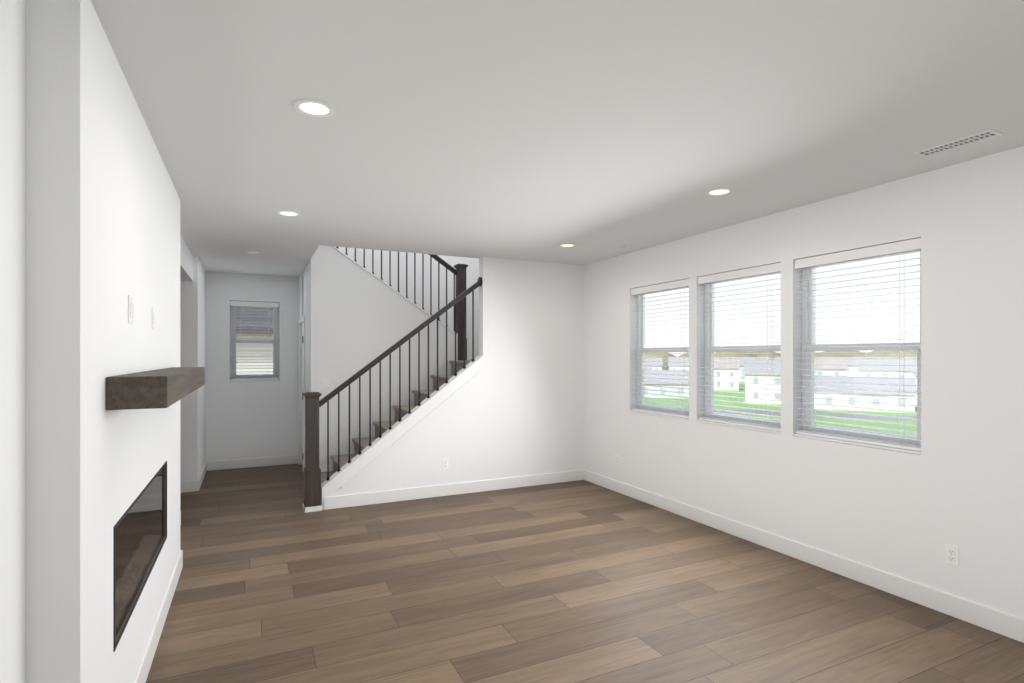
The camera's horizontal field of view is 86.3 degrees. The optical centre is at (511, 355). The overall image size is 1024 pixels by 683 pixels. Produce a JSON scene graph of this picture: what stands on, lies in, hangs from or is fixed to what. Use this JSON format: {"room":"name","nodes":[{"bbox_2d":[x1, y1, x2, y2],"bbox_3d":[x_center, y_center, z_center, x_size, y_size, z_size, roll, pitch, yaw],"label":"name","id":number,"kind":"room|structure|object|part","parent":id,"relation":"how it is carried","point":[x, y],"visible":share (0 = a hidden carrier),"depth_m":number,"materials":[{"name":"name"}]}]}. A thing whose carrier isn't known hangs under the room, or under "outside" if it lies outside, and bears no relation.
{"room":"living room","nodes":[
{"label":"living room","id":0,"kind":"room"},
{"bbox_2d":[0,0,205,682],"bbox_3d":[-1.976,0.210,2.712,0.280,2.740,10.900,0,0,-26],"label":"wall","id":1,"kind":"structure","parent":0,"point":[91,239],"depth_m":1.67,"materials":[{"name":"white paint"}]},
{"bbox_2d":[128,295,134,323],"bbox_3d":[-1.655,-0.200,2.378,0.009,0.117,0.118,0,0,-26],"label":"outlet","id":2,"kind":"object","parent":1,"relation":"attached to","point":[131,306],"visible":1,"depth_m":2.35,"materials":[{"name":"white plastic"}]},
{"bbox_2d":[113,461,166,651],"bbox_3d":[-1.888,0.890,2.710,0.132,0.476,1.456,0,0,-26],"label":"fireplace","id":3,"kind":"object","parent":1,"relation":"in","point":[139,532],"visible":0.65,"depth_m":2.55,"materials":[{"name":"brown glass"}]},
{"bbox_2d":[152,307,156,329],"bbox_3d":[-1.923,-0.200,2.938,0.009,0.117,0.118,0,0,-26],"label":"outlet","id":4,"kind":"object","parent":1,"relation":"attached to","point":[154,315],"visible":1,"depth_m":2.91,"materials":[{"name":"white plastic"}]},
{"bbox_2d":[106,367,204,409],"bbox_3d":[-1.779,0.135,2.846,0.189,0.120,1.870,0,0,-26],"label":"mantel shelf","id":5,"kind":"object","parent":1,"relation":"attached to","point":[161,388],"visible":1,"depth_m":2.03,"materials":[{"name":"brown wood"}]},
{"bbox_2d":[133,550,182,682],"bbox_3d":[-1.891,1.515,2.875,0.014,0.130,2.688,0,0,-26],"label":"baseboard","id":6,"kind":"structure","parent":1,"relation":"attached to","point":[141,676],"depth_m":3.01,"materials":[{"name":"white wood"}]},
{"bbox_2d":[197,461,208,490],"bbox_3d":[-3.937,1.515,6.949,0.015,0.130,1.264,0,0,-26],"label":"baseboard","id":7,"kind":"structure","parent":1,"relation":"attached to","point":[206,466],"depth_m":6.85,"materials":[{"name":"white wood"}]},
{"bbox_2d":[206,272,298,460],"bbox_3d":[-4.267,0.210,7.575,8.850,2.740,0.150,0,0,-26],"label":"wall","id":8,"kind":"structure","parent":0,"point":[251,419],"depth_m":7.75,"materials":[{"name":"white paint"}]},
{"bbox_2d":[209,455,297,470],"bbox_3d":[-3.660,1.515,7.766,1.190,0.130,0.030,0,0,-26],"label":"baseboard","id":9,"kind":"structure","parent":8,"relation":"attached to","point":[289,459],"depth_m":7.75,"materials":[{"name":"white wood"}]},
{"bbox_2d":[230,301,278,381],"bbox_3d":[-3.699,-0.210,7.859,0.636,1.136,0.168,0,0,-26],"label":"window","id":10,"kind":"structure","parent":8,"relation":"in","point":[274,376],"depth_m":7.84,"materials":[{"name":"white plastic"}]},
{"bbox_2d":[299,245,320,468],"bbox_3d":[-2.708,-1.220,7.296,0.120,5.600,1.700,0,0,-26],"label":"wall","id":11,"kind":"structure","parent":0,"point":[311,288],"depth_m":6.55,"materials":[{"name":"white paint"}]},
{"bbox_2d":[298,315,304,474],"bbox_3d":[-2.925,0.522,7.591,0.016,2.115,0.910,0,0,-26],"label":"door frame","id":12,"kind":"structure","parent":11,"relation":"attached to","point":[301,319],"depth_m":7.36,"materials":[{"name":"white"}]},
{"bbox_2d":[321,245,457,471],"bbox_3d":[-1.528,0.089,6.974,1.730,2.981,0.100,0,0,-26],"label":"wall","id":13,"kind":"structure","parent":0,"point":[367,318],"depth_m":6.76,"materials":[{"name":"white paint"}]},
{"bbox_2d":[332,246,457,335],"bbox_3d":[-1.528,-0.847,6.974,1.730,1.155,0.124,0,0,-26],"label":"trim","id":14,"kind":"structure","parent":13,"relation":"on","point":[379,279],"depth_m":6.90,"materials":[{"name":"white wood"}]},
{"bbox_2d":[302,246,478,469],"bbox_3d":[-0.994,-1.295,7.258,3.580,5.750,2.550,0,0,-26],"label":"wall","id":15,"kind":"structure","parent":0,"point":[472,272],"depth_m":8.21,"materials":[{"name":"white paint"}]},
{"bbox_2d":[319,353,482,501],"bbox_3d":[-1.172,0.747,6.043,1.788,1.511,0.152,0,0,-26],"label":"trim","id":16,"kind":"structure","parent":15,"relation":"attached to","point":[355,467],"depth_m":6.23,"materials":[{"name":"white wood"}]},
{"bbox_2d":[435,341,450,352],"bbox_3d":[-1.599,0.580,6.877,1.750,1.578,0.013,0,0,-26],"label":"trim","id":17,"kind":"structure","parent":15,"relation":"attached to","point":[442,350],"depth_m":7.21,"materials":[{"name":"white"}]},
{"bbox_2d":[321,257,583,509],"bbox_3d":[-0.542,0.210,6.349,3.190,2.740,0.120,0,0,-26],"label":"wall","id":18,"kind":"structure","parent":0,"point":[515,408],"depth_m":6.54,"materials":[{"name":"white paint"}]},
{"bbox_2d":[442,459,447,468],"bbox_3d":[-0.753,1.220,6.177,0.072,0.117,0.008,0,0,-26],"label":"outlet","id":19,"kind":"object","parent":18,"relation":"attached to","point":[444,462],"visible":1,"depth_m":6.17,"materials":[{"name":"white plastic"}]},
{"bbox_2d":[324,470,584,509],"bbox_3d":[-0.522,1.515,6.285,3.130,0.130,0.014,0,0,-26],"label":"baseboard","id":20,"kind":"structure","parent":18,"relation":"attached to","point":[351,500],"depth_m":6.18,"materials":[{"name":"white wood"}]},
{"bbox_2d":[91,0,1023,276],"bbox_3d":[-1.863,-1.310,2.767,9.030,0.300,10.900,0,0,-26],"label":"ceiling","id":21,"kind":"structure","parent":0,"point":[543,130],"depth_m":2.60,"materials":[{"name":"white paint"}]},
{"bbox_2d":[277,210,299,216],"bbox_3d":[-1.813,-1.157,4.432,0.176,0.006,0.176,0,0,-26],"label":"recessed light","id":22,"kind":"object","parent":21,"relation":"in","point":[288,213],"visible":0.98,"depth_m":4.43,"materials":[{"name":"white plastic"}]},
{"bbox_2d":[294,99,333,116],"bbox_3d":[-0.923,-1.157,2.552,0.176,0.006,0.176,0,0,-26],"label":"recessed light","id":23,"kind":"object","parent":21,"relation":"in","point":[313,107],"visible":1,"depth_m":2.55,"materials":[{"name":"white plastic"}]},
{"bbox_2d":[559,243,575,246],"bbox_3d":[0.579,-1.157,5.711,0.176,0.006,0.176,0,0,-26],"label":"recessed light","id":24,"kind":"object","parent":21,"relation":"in","point":[567,245],"visible":0.98,"depth_m":5.71,"materials":[{"name":"white plastic"}]},
{"bbox_2d":[618,245,631,247],"bbox_3d":[1.193,-1.156,5.772,0.100,0.006,0.120,0,0,-26],"label":"ceiling vent","id":25,"kind":"object","parent":21,"relation":"in","point":[624,246],"visible":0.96,"depth_m":5.76,"materials":[{"name":"white"}]},
{"bbox_2d":[706,188,732,195],"bbox_3d":[1.460,-1.157,3.849,0.176,0.006,0.176,0,0,-26],"label":"recessed light","id":26,"kind":"object","parent":21,"relation":"in","point":[718,191],"visible":0.98,"depth_m":3.84,"materials":[{"name":"white plastic"}]},
{"bbox_2d":[913,129,1002,156],"bbox_3d":[2.421,-1.156,2.978,0.120,0.006,0.360,0,0,-26],"label":"ceiling vent","id":27,"kind":"object","parent":21,"relation":"in","point":[964,141],"visible":0.98,"depth_m":2.96,"materials":[{"name":"white metal"}]},
{"bbox_2d":[146,464,1023,682],"bbox_3d":[-1.863,1.605,2.767,9.030,0.050,10.900,0,0,-26],"label":"floor","id":28,"kind":"structure","parent":0,"point":[581,581],"depth_m":3.49,"materials":[{"name":"brown wood"}]},
{"bbox_2d":[302,247,481,512],"bbox_3d":[-1.032,-0.347,7.168,3.362,3.853,2.076,0,0,-26],"label":"stair railing","id":29,"kind":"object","parent":28,"relation":"on","point":[315,477],"depth_m":6.11,"materials":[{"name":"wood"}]},
{"bbox_3d":[-1.520,-1.678,6.979,1.730,1.191,0.060,0,0,-26],"label":"handrail","id":30,"kind":"part","parent":29,"relation":"part of","materials":[{"name":"brown wood"}]},
{"bbox_3d":[-1.186,-0.183,6.041,1.811,1.434,0.066,0,0,-26],"label":"handrail","id":31,"kind":"part","parent":29,"relation":"part of","materials":[{"name":"brown wood"}]},
{"bbox_2d":[584,146,1023,618],"bbox_3d":[2.127,-1.220,4.678,0.180,5.600,10.900,0,0,-26],"label":"wall","id":32,"kind":"structure","parent":0,"point":[958,481],"depth_m":3.70,"materials":[{"name":"white paint"}]},
{"bbox_2d":[615,455,618,464],"bbox_3d":[1.217,1.210,6.360,0.008,0.117,0.072,0,0,-26],"label":"outlet","id":33,"kind":"object","parent":32,"relation":"attached to","point":[617,459],"visible":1,"depth_m":6.34,"materials":[{"name":"white plastic"}]},
{"bbox_2d":[630,279,688,419],"bbox_3d":[1.601,-0.065,5.768,0.168,1.386,0.916,0,0,-26],"label":"window","id":34,"kind":"structure","parent":32,"relation":"in","point":[641,348],"depth_m":5.92,"materials":[{"name":"white plastic"}]},
{"bbox_3d":[1.567,-0.073,5.752,0.073,1.366,0.908,0,0,-26],"label":"window blind rails","id":35,"kind":"part","parent":34,"relation":"part of","materials":[{"name":"white plastic"}]},
{"bbox_2d":[632,287,688,415],"bbox_3d":[1.566,-0.045,5.751,0.054,1.270,0.896,0,0,-26],"label":"window blind","id":36,"kind":"object","parent":34,"relation":"attached to","point":[680,366],"visible":0.75,"depth_m":5.65,"materials":[{"name":"white plastic"}]},
{"bbox_2d":[697,262,780,433],"bbox_3d":[2.042,-0.065,4.848,0.168,1.386,0.916,0,0,-26],"label":"window","id":37,"kind":"structure","parent":32,"relation":"in","point":[709,343],"depth_m":4.94,"materials":[{"name":"white plastic"}]},
{"bbox_3d":[2.008,-0.073,4.832,0.073,1.366,0.908,0,0,-26],"label":"window blind rails","id":38,"kind":"part","parent":37,"relation":"part of","materials":[{"name":"white plastic"}]},
{"bbox_2d":[699,273,780,427],"bbox_3d":[2.006,-0.045,4.831,0.054,1.270,0.896,0,0,-26],"label":"window blind","id":39,"kind":"object","parent":37,"relation":"attached to","point":[767,368],"visible":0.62,"depth_m":4.78,"materials":[{"name":"white plastic"}]},
{"bbox_2d":[585,470,1023,642],"bbox_3d":[2.621,1.515,3.418,0.018,0.130,7.900,0,0,-26],"label":"baseboard","id":40,"kind":"structure","parent":32,"relation":"attached to","point":[996,621],"depth_m":3.90,"materials":[{"name":"white wood"}]},
{"bbox_2d":[794,238,920,453],"bbox_3d":[2.485,-0.065,3.924,0.168,1.386,0.906,0,0,-26],"label":"window","id":41,"kind":"structure","parent":32,"relation":"in","point":[808,335],"depth_m":3.96,"materials":[{"name":"white plastic"}]},
{"bbox_3d":[2.451,-0.073,3.908,0.073,1.366,0.898,0,0,-26],"label":"window blind rails","id":42,"kind":"part","parent":41,"relation":"part of","materials":[{"name":"white plastic"}]},
{"bbox_2d":[796,250,920,447],"bbox_3d":[2.449,-0.045,3.907,0.054,1.270,0.886,0,0,-26],"label":"window blind","id":43,"kind":"object","parent":41,"relation":"attached to","point":[899,371],"visible":0.83,"depth_m":3.85,"materials":[{"name":"white plastic"}]},
{"bbox_2d":[945,544,958,566],"bbox_3d":[2.673,1.210,3.321,0.008,0.117,0.072,0,0,-26],"label":"outlet","id":44,"kind":"object","parent":32,"relation":"attached to","point":[950,554],"visible":1,"depth_m":3.32,"materials":[{"name":"white plastic"}]},
{"label":"outside","id":45,"kind":"structure","parent":0,"visible":0},
{"bbox_2d":[644,381,916,436],"bbox_3d":[37.580,9.230,106.713,480.000,0.300,480.000,0,0,-26],"label":"ground","id":46,"kind":"structure","parent":45,"point":[836,420],"depth_m":87.83,"materials":[{"name":"green plant"}]},
{"bbox_2d":[644,384,688,398],"bbox_3d":[33.843,6.180,122.864,11.000,5.800,10.000,0,0,15],"label":"house","id":47,"kind":"structure","parent":46,"relation":"on","point":[666,389],"depth_m":117.82,"materials":[{"name":"grey"}]},
{"bbox_2d":[644,388,682,394],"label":"windows","id":48,"kind":"structure","parent":47,"relation":"attached to","point":[663,389],"depth_m":117.94,"materials":[{"name":"grey"}]},
{"bbox_2d":[644,370,688,384],"bbox_3d":[33.843,4.594,122.864,11.800,2.988,10.800,0,0,15],"label":"house roof","id":49,"kind":"structure","parent":47,"relation":"on","point":[675,373],"depth_m":119.97,"materials":[{"name":"grey"}]},
{"bbox_2d":[669,367,688,369],"bbox_3d":[63.070,4.780,195.267,13.000,8.600,10.000,0,0,18],"label":"house","id":50,"kind":"structure","parent":46,"relation":"on","point":[676,368],"depth_m":191.52,"materials":[{"name":"white"}]},
{"bbox_2d":[668,357,688,365],"bbox_3d":[63.070,1.902,195.267,13.800,3.204,10.800,0,0,18],"label":"house roof","id":51,"kind":"structure","parent":50,"relation":"on","point":[671,361],"depth_m":193.84,"materials":[{"name":"grey"}]},
{"bbox_2d":[714,369,738,389],"bbox_3d":[57.263,4.780,151.542,10.000,8.600,11.000,0,0,21],"label":"house","id":52,"kind":"structure","parent":46,"relation":"on","point":[726,379],"depth_m":145.68,"materials":[{"name":"white"}]},
{"bbox_2d":[716,371,733,386],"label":"windows","id":53,"kind":"structure","parent":52,"relation":"attached to","point":[717,383],"depth_m":145.28,"materials":[{"name":"grey"}]},
{"bbox_2d":[714,357,739,368],"bbox_3d":[57.263,1.892,151.542,10.800,3.184,11.800,0,0,21],"label":"house roof","id":54,"kind":"structure","parent":52,"relation":"on","point":[734,360],"depth_m":147.92,"materials":[{"name":"grey"}]},
{"bbox_2d":[739,366,744,381],"bbox_3d":[85.784,4.780,198.235,13.000,8.600,10.000,0,0,23],"label":"house","id":55,"kind":"structure","parent":46,"relation":"on","point":[740,375],"depth_m":194.53,"materials":[{"name":"grey"}]},
{"bbox_2d":[739,357,769,365],"bbox_3d":[85.784,1.902,198.235,13.800,3.204,10.800,0,0,23],"label":"house roof","id":56,"kind":"structure","parent":55,"relation":"on","point":[742,360],"depth_m":196.28,"materials":[{"name":"grey"}]},
{"bbox_2d":[745,375,780,403],"bbox_3d":[51.120,4.980,109.627,7.500,8.200,11.000,0,0,25],"label":"house","id":57,"kind":"structure","parent":46,"relation":"on","point":[776,387],"depth_m":104.95,"materials":[{"name":"white"}]},
{"bbox_2d":[743,359,780,374],"bbox_3d":[51.120,2.184,109.627,8.300,2.969,11.800,0,0,25],"label":"house roof","id":58,"kind":"structure","parent":57,"relation":"on","point":[776,371],"depth_m":107.05,"materials":[{"name":"grey"}]},
{"bbox_2d":[753,377,779,399],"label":"windows","id":59,"kind":"structure","parent":57,"relation":"attached to","point":[777,393],"depth_m":103.95,"materials":[{"name":"grey"}]},
{"bbox_2d":[644,347,916,369],"bbox_3d":[100.149,3.107,175.635,280.543,14.933,375.722,0,0,-26],"label":"trees","id":60,"kind":"object","parent":46,"relation":"on","point":[754,354],"depth_m":224.69,"materials":[{"name":"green plant"}]},
{"bbox_2d":[676,407,916,420],"bbox_3d":[55.357,9.060,122.031,320.001,0.040,83.000,0,0,24],"label":"street","id":61,"kind":"structure","parent":46,"relation":"on","point":[826,414],"depth_m":83.03,"materials":[{"name":"grey asphalt"}]},
{"bbox_2d":[814,369,845,375],"bbox_3d":[84.828,4.780,150.546,12.000,8.600,10.000,0,0,29],"label":"house","id":62,"kind":"structure","parent":46,"relation":"on","point":[832,374],"depth_m":144.85,"materials":[{"name":"grey"}]},
{"bbox_2d":[818,371,838,375],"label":"windows","id":63,"kind":"structure","parent":62,"relation":"attached to","point":[820,372],"depth_m":144.36,"materials":[{"name":"grey"}]},
{"bbox_2d":[814,357,847,368],"bbox_3d":[84.828,1.902,150.546,12.800,3.204,10.800,0,0,29],"label":"house roof","id":64,"kind":"structure","parent":62,"relation":"on","point":[831,361],"depth_m":146.60,"materials":[{"name":"grey"}]},
{"bbox_2d":[846,366,859,376],"bbox_3d":[120.259,4.780,185.892,13.000,8.600,10.000,0,0,33],"label":"house","id":65,"kind":"structure","parent":46,"relation":"on","point":[852,373],"depth_m":183.50,"materials":[{"name":"white"}]},
{"bbox_2d":[847,357,858,366],"bbox_3d":[120.259,1.902,185.892,13.800,3.204,10.800,0,0,33],"label":"house roof","id":66,"kind":"structure","parent":65,"relation":"on","point":[853,361],"depth_m":185.32,"materials":[{"name":"grey"}]},
{"bbox_2d":[814,393,914,412],"bbox_3d":[59.354,6.430,95.356,17.000,5.300,9.000,0,0,32],"label":"house","id":67,"kind":"structure","parent":46,"relation":"on","point":[886,406],"depth_m":90.60,"materials":[{"name":"white"}]},
{"bbox_2d":[825,396,831,404],"bbox_3d":[54.071,7.580,93.303,1.000,1.400,0.039,0,0,31],"label":"house window","id":68,"kind":"structure","parent":67,"relation":"attached to","point":[825,396],"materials":[{"name":"grey"}]},
{"bbox_2d":[848,397,854,405],"bbox_3d":[56.958,7.580,91.506,1.000,1.400,0.039,0,0,31],"label":"house window","id":69,"kind":"structure","parent":67,"relation":"attached to","point":[850,398],"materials":[{"name":"grey"}]},
{"bbox_2d":[814,376,916,395],"bbox_3d":[59.354,4.942,95.356,17.800,2.684,9.800,0,0,32],"label":"house roof","id":70,"kind":"structure","parent":67,"relation":"on","point":[870,380],"depth_m":92.05,"materials":[{"name":"grey"}]},
{"bbox_2d":[873,398,879,406],"bbox_3d":[59.844,7.580,89.710,1.000,1.400,0.039,0,0,31],"label":"house window","id":71,"kind":"structure","parent":67,"relation":"attached to","point":[875,399],"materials":[{"name":"grey"}]},
{"bbox_2d":[898,399,905,407],"bbox_3d":[62.731,7.580,87.913,1.000,1.400,0.039,0,0,31],"label":"house window","id":72,"kind":"structure","parent":67,"relation":"attached to","point":[901,400],"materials":[{"name":"grey"}]},
{"bbox_2d":[860,371,914,377],"bbox_3d":[92.688,4.780,132.865,13.000,8.600,10.000,0,0,35],"label":"house","id":73,"kind":"structure","parent":46,"relation":"on","point":[888,375],"depth_m":129.26,"materials":[{"name":"beige"}]},
{"bbox_2d":[866,373,903,377],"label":"windows","id":74,"kind":"structure","parent":73,"relation":"attached to","point":[883,374],"depth_m":129.67,"materials":[{"name":"grey"}]},
{"bbox_2d":[858,357,916,370],"bbox_3d":[92.688,1.902,132.865,13.800,3.204,10.800,0,0,35],"label":"house roof","id":75,"kind":"structure","parent":73,"relation":"on","point":[874,362],"depth_m":131.20,"materials":[{"name":"grey"}]},
{"bbox_2d":[644,254,919,435],"bbox_3d":[24.567,-34.920,50.580,0.020,87.000,310.000,0,0,-26],"label":"haze layer","id":76,"kind":"structure","parent":45,"point":[816,354],"depth_m":46.27,"materials":[{"name":"white"}]},
{"bbox_3d":[-4.509,9.065,-2.160,70.000,0.030,120.000,0,0,-26],"label":"dirt yard","id":77,"kind":"structure","parent":0,"visible":0},
{"bbox_2d":[236,306,272,374],"bbox_3d":[-8.496,2.405,20.047,22.800,13.280,10.800,0,0,-26],"label":"neighbour","id":78,"kind":"object","parent":77,"relation":"on","point":[261,324],"depth_m":15.12,"materials":[{"name":"white"}]},
{"bbox_3d":[30.065,4.980,142.667,12.000,8.200,10.000,0,0,12],"label":"house","id":79,"kind":"object","parent":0,"visible":0},
{"bbox_2d":[644,359,652,369],"bbox_3d":[30.065,2.194,142.667,12.800,2.988,10.800,0,0,12],"label":"house roof","id":80,"kind":"structure","parent":79,"relation":"on","point":[649,363],"depth_m":139.07,"materials":[{"name":"grey"}]},
{"bbox_3d":[82.261,4.980,100.146,13.000,8.200,10.000,0,0,39],"label":"house","id":81,"kind":"object","parent":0,"visible":0},
{"bbox_2d":[912,360,916,375],"bbox_3d":[82.261,2.194,100.146,13.800,2.988,10.800,0,0,39],"label":"house roof","id":82,"kind":"structure","parent":81,"relation":"on","point":[914,370],"depth_m":101.67,"materials":[{"name":"grey"}]},
{"bbox_3d":[46.303,4.780,194.361,13.000,8.600,10.000,0,0,13],"label":"house","id":83,"kind":"object","parent":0,"visible":0},
{"bbox_2d":[645,357,662,365],"bbox_3d":[46.303,1.902,194.361,13.800,3.204,10.800,0,0,13],"label":"house roof","id":84,"kind":"structure","parent":83,"relation":"on","point":[656,360],"depth_m":190.70,"materials":[{"name":"grey"}]}
]}

